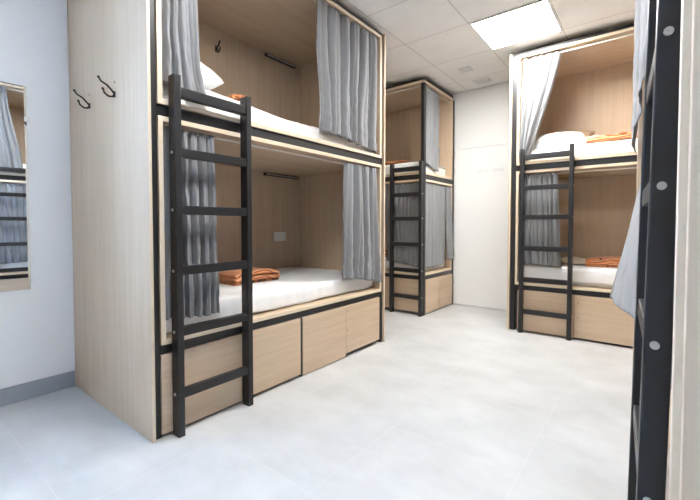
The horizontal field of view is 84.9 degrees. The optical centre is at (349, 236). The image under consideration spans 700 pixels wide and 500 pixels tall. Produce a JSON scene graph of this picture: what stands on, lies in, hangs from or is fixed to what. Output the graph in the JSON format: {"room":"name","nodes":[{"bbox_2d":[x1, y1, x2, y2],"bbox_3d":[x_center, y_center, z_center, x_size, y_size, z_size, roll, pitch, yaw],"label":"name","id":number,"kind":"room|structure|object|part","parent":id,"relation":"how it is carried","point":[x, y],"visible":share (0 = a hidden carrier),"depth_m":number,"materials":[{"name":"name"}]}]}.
{"room":"dormitory","nodes":[
{"label":"dormitory","id":0,"kind":"room"},
{"bbox_2d":[0,0,75,388],"bbox_3d":[-2.282,-0.380,1.828,0.150,2.690,5.590,1,2,38],"label":"wall","id":1,"kind":"structure","parent":0,"point":[37,341],"depth_m":2.28,"materials":[{"name":"white paint"}]},
{"bbox_2d":[0,81,30,291],"bbox_3d":[-2.023,-0.272,2.029,0.014,1.172,0.524,1,2,38],"label":"mirror","id":2,"kind":"object","parent":1,"relation":"attached to","point":[15,266],"visible":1,"depth_m":2.18,"materials":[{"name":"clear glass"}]},
{"bbox_2d":[0,371,74,406],"bbox_3d":[-2.795,0.939,1.079,0.012,0.098,3.415,1,2,38],"label":"baseboard","id":3,"kind":"structure","parent":1,"relation":"attached to","point":[24,391],"depth_m":2.27,"materials":[{"name":"grey tile"}]},
{"bbox_2d":[0,304,632,499],"bbox_3d":[-0.477,1.018,1.736,5.350,0.100,7.600,1,2,38],"label":"floor","id":4,"kind":"structure","parent":0,"point":[454,403],"depth_m":1.86,"materials":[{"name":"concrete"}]},
{"bbox_2d":[168,73,252,437],"bbox_3d":[-0.704,0.097,1.990,0.059,1.725,0.449,1,2,38],"label":"ladder","id":5,"kind":"object","parent":4,"relation":"on","point":[176,93],"visible":1,"depth_m":1.91,"materials":[{"name":"black metal"}]},
{"bbox_2d":[67,0,385,442],"bbox_3d":[-0.743,-0.388,2.816,1.045,2.645,2.065,1,2,38],"label":"bunk bed","id":6,"kind":"object","parent":4,"relation":"on","point":[264,51],"visible":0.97,"depth_m":2.29,"materials":[{"name":"brown wood"}]},
{"bbox_3d":[-1.326,-0.365,2.072,1.043,2.645,0.014,1,2,38],"label":"panel","id":7,"kind":"part","parent":6,"relation":"part of","materials":[{"name":"brown wood"}]},
{"bbox_3d":[-0.930,-0.357,1.794,0.044,2.645,0.031,1,2,38],"label":"frame post","id":8,"kind":"part","parent":6,"relation":"part of","materials":[{"name":"black paint"}]},
{"bbox_2d":[161,0,205,93],"bbox_3d":[-0.826,-1.157,1.909,0.064,0.932,0.262,1,2,38],"label":"curtain","id":9,"kind":"object","parent":6,"relation":"hanging from","point":[179,18],"visible":0.88,"depth_m":1.89,"materials":[{"name":"grey fabric"}]},
{"bbox_2d":[163,126,219,319],"bbox_3d":[-0.814,-0.055,1.964,0.080,0.958,0.314,1,2,40],"label":"curtain","id":10,"kind":"object","parent":6,"relation":"hanging from","point":[201,291],"visible":0.64,"depth_m":1.97,"materials":[{"name":"grey fabric"}]},
{"bbox_3d":[-0.763,0.753,2.013,0.021,0.384,0.463,1,2,38],"label":"drawer","id":11,"kind":"part","parent":6,"relation":"part of","materials":[{"name":"brown wood"}]},
{"bbox_3d":[-0.346,-0.544,2.552,0.011,0.010,1.845,1,2,38],"label":"curtain rod","id":12,"kind":"part","parent":6,"relation":"part of","materials":[{"name":"white metal"}]},
{"bbox_2d":[162,82,373,153],"bbox_3d":[-0.714,-0.789,2.832,0.902,0.224,1.833,1,2,38],"label":"mattress","id":13,"kind":"object","parent":6,"relation":"on","point":[258,116],"visible":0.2,"depth_m":2.44,"materials":[{"name":"white fabric"}]},
{"bbox_2d":[200,62,223,89],"bbox_3d":[-1.039,-0.937,2.189,0.420,0.195,0.440,1,2,30],"label":"pillow","id":14,"kind":"object","parent":13,"relation":"on","point":[211,80],"visible":0.06,"depth_m":2.21,"materials":[{"name":"white fabric"}]},
{"bbox_2d":[227,94,244,100],"bbox_3d":[-0.821,-0.901,2.630,0.270,0.111,0.165,1,2,38],"label":"blanket","id":15,"kind":"object","parent":13,"relation":"on","point":[237,97],"visible":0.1,"depth_m":2.52,"materials":[{"name":"orange fabric"}]},
{"bbox_3d":[-0.336,-0.616,2.542,0.038,0.055,1.891,1,2,38],"label":"frame rail","id":16,"kind":"part","parent":6,"relation":"part of","materials":[{"name":"black paint"}]},
{"bbox_2d":[166,267,372,333],"bbox_3d":[-0.715,0.393,2.868,0.900,0.140,1.833,1,2,38],"label":"mattress","id":17,"kind":"object","parent":6,"relation":"on","point":[295,285],"visible":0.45,"depth_m":2.64,"materials":[{"name":"white fabric"}]},
{"bbox_2d":[219,266,279,285],"bbox_3d":[-0.789,0.283,2.871,0.342,0.095,0.417,1,2,38],"label":"blanket","id":18,"kind":"object","parent":17,"relation":"on","point":[230,277],"visible":0.66,"depth_m":2.75,"materials":[{"name":"orange fabric"}]},
{"bbox_3d":[-0.336,0.518,2.576,0.038,0.044,1.891,1,2,38],"label":"frame rail","id":19,"kind":"part","parent":6,"relation":"part of","materials":[{"name":"black paint"}]},
{"bbox_3d":[-0.477,0.740,2.378,0.021,0.378,0.456,1,2,38],"label":"drawer","id":20,"kind":"part","parent":6,"relation":"part of","materials":[{"name":"brown wood"}]},
{"bbox_2d":[273,232,285,240],"bbox_3d":[-0.671,0.001,3.644,0.010,0.087,0.150,1,2,38],"label":"wall socket","id":21,"kind":"object","parent":6,"relation":"attached to","point":[277,236],"depth_m":3.64,"materials":[{"name":"white plastic"}]},
{"bbox_2d":[264,53,295,68],"bbox_3d":[-0.653,-1.650,3.603,0.028,0.024,0.365,1,2,38],"label":"light","id":22,"kind":"object","parent":6,"relation":"attached to","point":[280,60],"depth_m":3.60,"materials":[{"name":"metal"}]},
{"bbox_2d":[263,173,297,178],"bbox_3d":[-0.653,-0.572,3.635,0.028,0.024,0.405,1,2,38],"label":"light","id":23,"kind":"object","parent":6,"relation":"attached to","point":[265,175],"depth_m":3.62,"materials":[{"name":"metal"}]},
{"bbox_3d":[-0.335,0.742,2.571,0.022,0.398,0.020,1,2,38],"label":"frame post","id":24,"kind":"part","parent":6,"relation":"part of","materials":[{"name":"black paint"}]},
{"bbox_3d":[-0.180,0.735,2.759,0.021,0.392,0.462,1,2,38],"label":"drawer","id":25,"kind":"part","parent":6,"relation":"part of","materials":[{"name":"brown wood"}]},
{"bbox_2d":[316,0,376,153],"bbox_3d":[0.006,-1.173,2.948,0.082,0.964,0.744,1,2,38],"label":"curtain","id":26,"kind":"object","parent":6,"relation":"hanging from","point":[346,51],"visible":1,"depth_m":2.88,"materials":[{"name":"grey fabric"}]},
{"bbox_3d":[-0.336,-1.687,2.510,0.038,0.028,1.891,1,2,38],"label":"frame rail","id":27,"kind":"part","parent":6,"relation":"part of","materials":[{"name":"black paint"}]},
{"bbox_2d":[342,163,380,281],"bbox_3d":[0.096,-0.084,3.098,0.088,0.968,0.491,1,2,38],"label":"curtain","id":28,"kind":"object","parent":6,"relation":"hanging from","point":[361,251],"visible":1,"depth_m":3.04,"materials":[{"name":"grey fabric"}]},
{"bbox_3d":[0.104,0.711,3.123,0.021,0.366,0.459,1,2,38],"label":"drawer","id":29,"kind":"part","parent":6,"relation":"part of","materials":[{"name":"brown wood"}]},
{"bbox_3d":[0.253,-0.403,3.308,0.044,2.645,0.031,1,2,38],"label":"frame post","id":30,"kind":"part","parent":6,"relation":"part of","materials":[{"name":"black paint"}]},
{"bbox_3d":[-0.113,-0.412,3.625,1.043,2.645,0.014,1,2,38],"label":"panel","id":31,"kind":"part","parent":6,"relation":"part of","materials":[{"name":"brown wood"}]},
{"bbox_2d":[389,160,423,316],"bbox_3d":[0.637,0.026,4.358,0.422,1.725,0.054,1,2,38],"label":"ladder","id":32,"kind":"object","parent":4,"relation":"on","point":[420,168],"visible":1,"depth_m":4.32,"materials":[{"name":"black metal"}]},
{"bbox_2d":[385,77,454,315],"bbox_3d":[0.292,-0.459,5.179,1.991,2.645,0.845,1,2,38],"label":"bunk bed","id":33,"kind":"object","parent":4,"relation":"on","point":[405,103],"visible":0.38,"depth_m":4.78,"materials":[{"name":"brown wood"}]},
{"bbox_2d":[385,185,389,260],"bbox_3d":[0.442,-0.156,4.585,0.090,0.913,0.034,1,2,34],"label":"curtain","id":34,"kind":"object","parent":33,"relation":"hanging from","point":[387,201],"visible":0.88,"depth_m":4.58,"materials":[{"name":"grey fabric"}]},
{"bbox_3d":[0.061,0.448,4.897,1.872,0.044,0.038,1,2,38],"label":"frame rail","id":35,"kind":"part","parent":33,"relation":"part of","materials":[{"name":"black metal"}]},
{"bbox_3d":[0.601,0.670,4.464,0.470,0.366,0.021,1,2,38],"label":"drawer","id":36,"kind":"part","parent":33,"relation":"part of","materials":[{"name":"brown wood"}]},
{"bbox_3d":[0.061,-0.686,4.863,1.872,0.055,0.038,1,2,38],"label":"frame rail","id":37,"kind":"part","parent":33,"relation":"part of","materials":[{"name":"black paint"}]},
{"bbox_3d":[0.086,-1.699,4.829,1.870,0.010,0.011,1,2,38],"label":"curtain rod","id":38,"kind":"part","parent":33,"relation":"part of","materials":[{"name":"white metal"}]},
{"bbox_3d":[0.077,-1.757,4.818,1.913,0.028,0.038,1,2,38],"label":"frame rail","id":39,"kind":"part","parent":33,"relation":"part of","materials":[{"name":"black paint"}]},
{"bbox_2d":[394,183,418,266],"bbox_3d":[0.634,-0.135,4.438,0.404,0.948,0.058,1,2,38],"label":"curtain","id":40,"kind":"object","parent":33,"relation":"hanging from","point":[404,231],"visible":0.66,"depth_m":4.42,"materials":[{"name":"grey fabric"}]},
{"bbox_2d":[385,161,444,175],"bbox_3d":[0.297,-0.819,5.159,1.816,0.144,0.698,1,2,38],"label":"mattress","id":41,"kind":"object","parent":33,"relation":"on","point":[429,169],"visible":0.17,"depth_m":4.52,"materials":[{"name":"white fabric"}]},
{"bbox_2d":[385,160,411,164],"bbox_3d":[0.587,-0.909,4.840,0.471,0.069,0.324,1,2,38],"label":"blanket","id":42,"kind":"object","parent":41,"relation":"on","point":[397,161],"visible":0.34,"depth_m":4.67,"materials":[{"name":"orange fabric"}]},
{"bbox_2d":[385,257,444,270],"bbox_3d":[0.296,0.323,5.192,1.816,0.139,0.702,1,2,38],"label":"mattress","id":43,"kind":"object","parent":33,"relation":"on","point":[396,264],"visible":0.02,"depth_m":4.57,"materials":[{"name":"white fabric"}]},
{"bbox_3d":[0.819,-0.405,4.284,0.045,2.591,0.044,1,2,38],"label":"frame post","id":44,"kind":"part","parent":33,"relation":"part of","materials":[{"name":"black paint"}]},
{"bbox_3d":[0.953,0.679,4.457,0.018,0.382,0.332,1,2,38],"label":"drawer","id":45,"kind":"part","parent":33,"relation":"part of","materials":[{"name":"brown wood"}]},
{"bbox_2d":[426,86,439,171],"bbox_3d":[0.945,-1.238,4.457,0.052,0.926,0.395,1,2,37],"label":"curtain","id":46,"kind":"object","parent":33,"relation":"hanging from","point":[432,98],"visible":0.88,"depth_m":4.47,"materials":[{"name":"grey fabric"}]},
{"bbox_2d":[425,183,444,267],"bbox_3d":[1.010,-0.126,4.535,0.031,0.970,0.543,1,2,38],"label":"curtain","id":47,"kind":"object","parent":33,"relation":"hanging from","point":[435,194],"visible":0.94,"depth_m":4.54,"materials":[{"name":"grey fabric"}]},
{"bbox_3d":[1.059,0.456,4.617,0.036,0.044,0.737,1,2,38],"label":"frame rail","id":48,"kind":"part","parent":33,"relation":"part of","materials":[{"name":"black paint"}]},
{"bbox_3d":[1.059,-0.678,4.583,0.036,0.055,0.737,1,2,38],"label":"frame rail","id":49,"kind":"part","parent":33,"relation":"part of","materials":[{"name":"black paint"}]},
{"bbox_3d":[1.059,-1.749,4.551,0.036,0.028,0.737,1,2,38],"label":"frame rail","id":50,"kind":"part","parent":33,"relation":"part of","materials":[{"name":"black paint"}]},
{"bbox_3d":[1.180,0.670,4.747,0.018,0.382,0.385,1,2,38],"label":"drawer","id":51,"kind":"part","parent":33,"relation":"part of","materials":[{"name":"brown wood"}]},
{"bbox_2d":[445,186,453,258],"bbox_3d":[1.248,-0.160,4.790,0.067,0.917,0.204,1,2,38],"label":"curtain","id":52,"kind":"object","parent":33,"relation":"hanging from","point":[449,227],"visible":1,"depth_m":4.78,"materials":[{"name":"grey fabric"}]},
{"bbox_3d":[1.299,-0.424,4.899,0.045,2.591,0.044,1,2,38],"label":"frame post","id":53,"kind":"part","parent":33,"relation":"part of","materials":[{"name":"black paint"}]},
{"bbox_2d":[518,143,574,340],"bbox_3d":[1.780,0.052,3.490,0.449,1.725,0.056,1,2,38],"label":"ladder","id":54,"kind":"object","parent":4,"relation":"on","point":[571,152],"visible":1,"depth_m":3.46,"materials":[{"name":"black metal"}]},
{"bbox_2d":[507,24,636,346],"bbox_3d":[2.570,-0.406,3.420,1.985,2.645,0.835,1,2,38],"label":"bunk bed","id":55,"kind":"object","parent":4,"relation":"on","point":[592,90],"visible":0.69,"depth_m":3.71,"materials":[{"name":"brown wood"}]},
{"bbox_3d":[1.797,-0.424,4.024,0.021,2.645,0.833,1,2,38],"label":"panel","id":56,"kind":"part","parent":55,"relation":"part of","materials":[{"name":"brown wood"}]},
{"bbox_3d":[1.591,-0.415,3.705,0.045,2.645,0.044,1,2,38],"label":"frame post","id":57,"kind":"part","parent":55,"relation":"part of","materials":[{"name":"black paint"}]},
{"bbox_2d":[519,51,561,155],"bbox_3d":[1.763,-1.212,3.549,0.336,0.922,0.124,1,2,38],"label":"curtain","id":58,"kind":"object","parent":55,"relation":"hanging from","point":[539,75],"visible":0.95,"depth_m":3.57,"materials":[{"name":"grey fabric"}]},
{"bbox_2d":[524,173,560,266],"bbox_3d":[1.773,-0.153,3.573,0.354,0.859,0.058,1,2,38],"label":"curtain","id":59,"kind":"object","parent":55,"relation":"hanging from","point":[546,233],"visible":0.85,"depth_m":3.56,"materials":[{"name":"grey fabric"}]},
{"bbox_3d":[1.805,0.707,3.550,0.470,0.384,0.021,1,2,38],"label":"drawer","id":60,"kind":"part","parent":55,"relation":"part of","materials":[{"name":"brown wood"}]},
{"bbox_3d":[2.336,0.501,3.147,1.849,0.044,0.038,1,2,38],"label":"frame rail","id":61,"kind":"part","parent":55,"relation":"part of","materials":[{"name":"black paint"}]},
{"bbox_2d":[524,264,616,287],"bbox_3d":[2.566,0.357,3.437,1.791,0.178,0.694,1,2,38],"label":"mattress","id":62,"kind":"object","parent":55,"relation":"on","point":[582,275],"visible":0.27,"depth_m":3.43,"materials":[{"name":"white fabric"}]},
{"bbox_2d":[561,256,585,264],"bbox_3d":[2.120,0.234,3.793,0.460,0.077,0.300,1,2,38],"label":"pillow","id":63,"kind":"object","parent":62,"relation":"on","point":[576,260],"visible":0.45,"depth_m":3.64,"materials":[{"name":"beige fabric"}]},
{"bbox_2d":[585,256,620,267],"bbox_3d":[2.504,0.233,3.489,0.597,0.086,0.361,1,2,38],"label":"blanket","id":64,"kind":"object","parent":62,"relation":"on","point":[606,261],"visible":0.38,"depth_m":3.47,"materials":[{"name":"orange fabric"}]},
{"bbox_3d":[2.336,-1.704,3.080,1.849,0.028,0.038,1,2,38],"label":"frame rail","id":65,"kind":"part","parent":55,"relation":"part of","materials":[{"name":"black paint"}]},
{"bbox_3d":[2.336,-0.633,3.113,1.849,0.055,0.038,1,2,38],"label":"frame rail","id":66,"kind":"part","parent":55,"relation":"part of","materials":[{"name":"black paint"}]},
{"bbox_3d":[2.344,-1.646,3.092,1.803,0.010,0.011,1,2,38],"label":"curtain rod","id":67,"kind":"part","parent":55,"relation":"part of","materials":[{"name":"white metal"}]},
{"bbox_2d":[525,139,636,161],"bbox_3d":[2.568,-0.762,3.406,1.790,0.136,0.688,1,2,38],"label":"mattress","id":68,"kind":"object","parent":55,"relation":"on","point":[621,146],"visible":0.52,"depth_m":3.31,"materials":[{"name":"white fabric"}]},
{"bbox_2d":[532,132,586,149],"bbox_3d":[1.999,-0.916,3.701,0.520,0.203,0.352,1,2,34],"label":"pillow","id":69,"kind":"object","parent":68,"relation":"on","point":[557,139],"visible":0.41,"depth_m":3.56,"materials":[{"name":"white fabric"}]},
{"bbox_2d":[546,130,594,136],"bbox_3d":[2.183,-0.968,3.870,0.479,0.258,0.273,1,2,38],"label":"cushion","id":70,"kind":"object","parent":68,"relation":"on","point":[587,133],"visible":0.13,"depth_m":3.82,"materials":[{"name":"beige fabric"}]},
{"bbox_2d":[585,131,637,143],"bbox_3d":[2.410,-0.873,3.482,0.574,0.092,0.345,1,2,40],"label":"blanket","id":71,"kind":"object","parent":68,"relation":"on","point":[622,135],"visible":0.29,"depth_m":3.38,"materials":[{"name":"orange fabric"}]},
{"bbox_3d":[2.344,-0.562,3.125,1.803,0.010,0.011,1,2,38],"label":"curtain rod","id":72,"kind":"part","parent":55,"relation":"part of","materials":[{"name":"white metal"}]},
{"bbox_3d":[2.171,0.713,3.264,0.450,0.378,0.021,1,2,38],"label":"drawer","id":73,"kind":"part","parent":55,"relation":"part of","materials":[{"name":"brown wood"}]},
{"bbox_2d":[627,0,680,499],"bbox_3d":[0.687,0.131,0.873,0.043,1.725,0.449,2,3,35],"label":"ladder","id":74,"kind":"object","parent":4,"relation":"on","point":[653,329],"visible":1,"depth_m":0.70,"materials":[{"name":"black metal"}]},
{"bbox_2d":[632,0,699,499],"bbox_3d":[1.491,-0.336,1.092,1.020,2.645,1.985,1,2,35],"label":"bunk bed","id":75,"kind":"object","parent":4,"relation":"on","point":[683,457],"visible":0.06,"depth_m":0.59,"materials":[{"name":"brown wood"}]},
{"bbox_2d":[610,182,640,318],"bbox_3d":[1.428,-0.073,1.944,0.173,0.919,0.520,1,2,35],"label":"curtain","id":76,"kind":"object","parent":75,"relation":"hanging from","point":[623,292],"visible":0.41,"depth_m":1.96,"materials":[{"name":"grey fabric"}]},
{"bbox_3d":[2.058,-0.360,1.894,1.018,2.645,0.021,1,2,35],"label":"panel","id":77,"kind":"part","parent":75,"relation":"part of","materials":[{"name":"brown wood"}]},
{"bbox_2d":[631,0,647,153],"bbox_3d":[1.437,-1.038,1.849,0.102,1.168,0.662,1,2,35],"label":"curtain","id":78,"kind":"object","parent":75,"relation":"hanging from","point":[641,6],"visible":0.96,"depth_m":1.93,"materials":[{"name":"grey fabric"}]},
{"bbox_3d":[0.710,0.780,0.822,0.021,0.366,0.464,1,2,35],"label":"drawer","id":79,"kind":"part","parent":75,"relation":"part of","materials":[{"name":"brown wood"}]},
{"bbox_3d":[0.930,-0.311,0.287,1.009,2.645,0.021,1,2,35],"label":"panel","id":80,"kind":"part","parent":75,"relation":"part of","materials":[{"name":"brown wood"}]},
{"bbox_2d":[451,94,506,310],"bbox_3d":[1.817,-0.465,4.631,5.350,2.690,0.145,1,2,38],"label":"door frame","id":81,"kind":"structure","parent":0,"point":[453,95],"depth_m":4.90,"materials":[{"name":"white paint"}]},
{"bbox_2d":[453,144,508,309],"bbox_3d":[1.670,-0.105,4.652,0.855,1.956,0.033,1,2,38],"label":"door","id":82,"kind":"structure","parent":81,"relation":"in","point":[481,203],"depth_m":4.70,"materials":[{"name":"white paint"}]},
{"bbox_2d":[477,163,488,177],"bbox_3d":[1.618,-0.801,4.666,0.140,0.160,0.004,1,2,38],"label":"paper notice","id":83,"kind":"object","parent":82,"relation":"attached to","point":[482,169],"visible":1,"depth_m":4.67,"materials":[{"name":"white paper"}]},
{"bbox_2d":[492,162,503,175],"bbox_3d":[1.760,-0.798,4.555,0.140,0.160,0.004,1,2,38],"label":"paper notice","id":84,"kind":"object","parent":82,"relation":"attached to","point":[497,168],"visible":1,"depth_m":4.55,"materials":[{"name":"white paper"}]},
{"bbox_2d":[455,81,509,149],"bbox_3d":[1.684,-1.450,4.609,0.870,0.720,0.020,1,2,38],"label":"wall","id":85,"kind":"structure","parent":81,"relation":"attached to","point":[481,114],"depth_m":4.65,"materials":[{"name":"white paint"}]},
{"bbox_2d":[335,0,635,93],"bbox_3d":[-0.477,-1.771,1.652,5.350,0.100,7.600,1,2,38],"label":"ceiling","id":86,"kind":"structure","parent":0,"point":[431,40],"depth_m":3.33,"materials":[{"name":"tile"}]},
{"bbox_2d":[457,66,472,72],"bbox_3d":[1.243,-1.793,4.115,0.130,0.007,0.130,1,2,38],"label":"ceiling speaker","id":87,"kind":"object","parent":86,"relation":"attached to","point":[468,68],"visible":1,"depth_m":4.10},
{"bbox_2d":[473,77,491,83],"bbox_3d":[1.529,-1.800,4.425,0.170,0.008,0.150,1,2,38],"label":"ceiling vent","id":88,"kind":"object","parent":86,"relation":"in","point":[485,79],"visible":1,"depth_m":4.42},
{"bbox_2d":[476,78,489,83],"bbox_3d":[1.530,-1.802,4.426,0.140,0.006,0.114,1,2,38],"label":"grille","id":89,"kind":"object","parent":88,"relation":"attached to","point":[482,80],"depth_m":4.42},
{"bbox_2d":[469,0,562,49],"bbox_3d":[1.403,-1.762,3.224,0.596,0.012,0.596,1,2,38],"label":"recessed light","id":90,"kind":"object","parent":86,"relation":"in","point":[536,19],"visible":1,"depth_m":3.19,"materials":[{"name":"white paint"}]}
]}

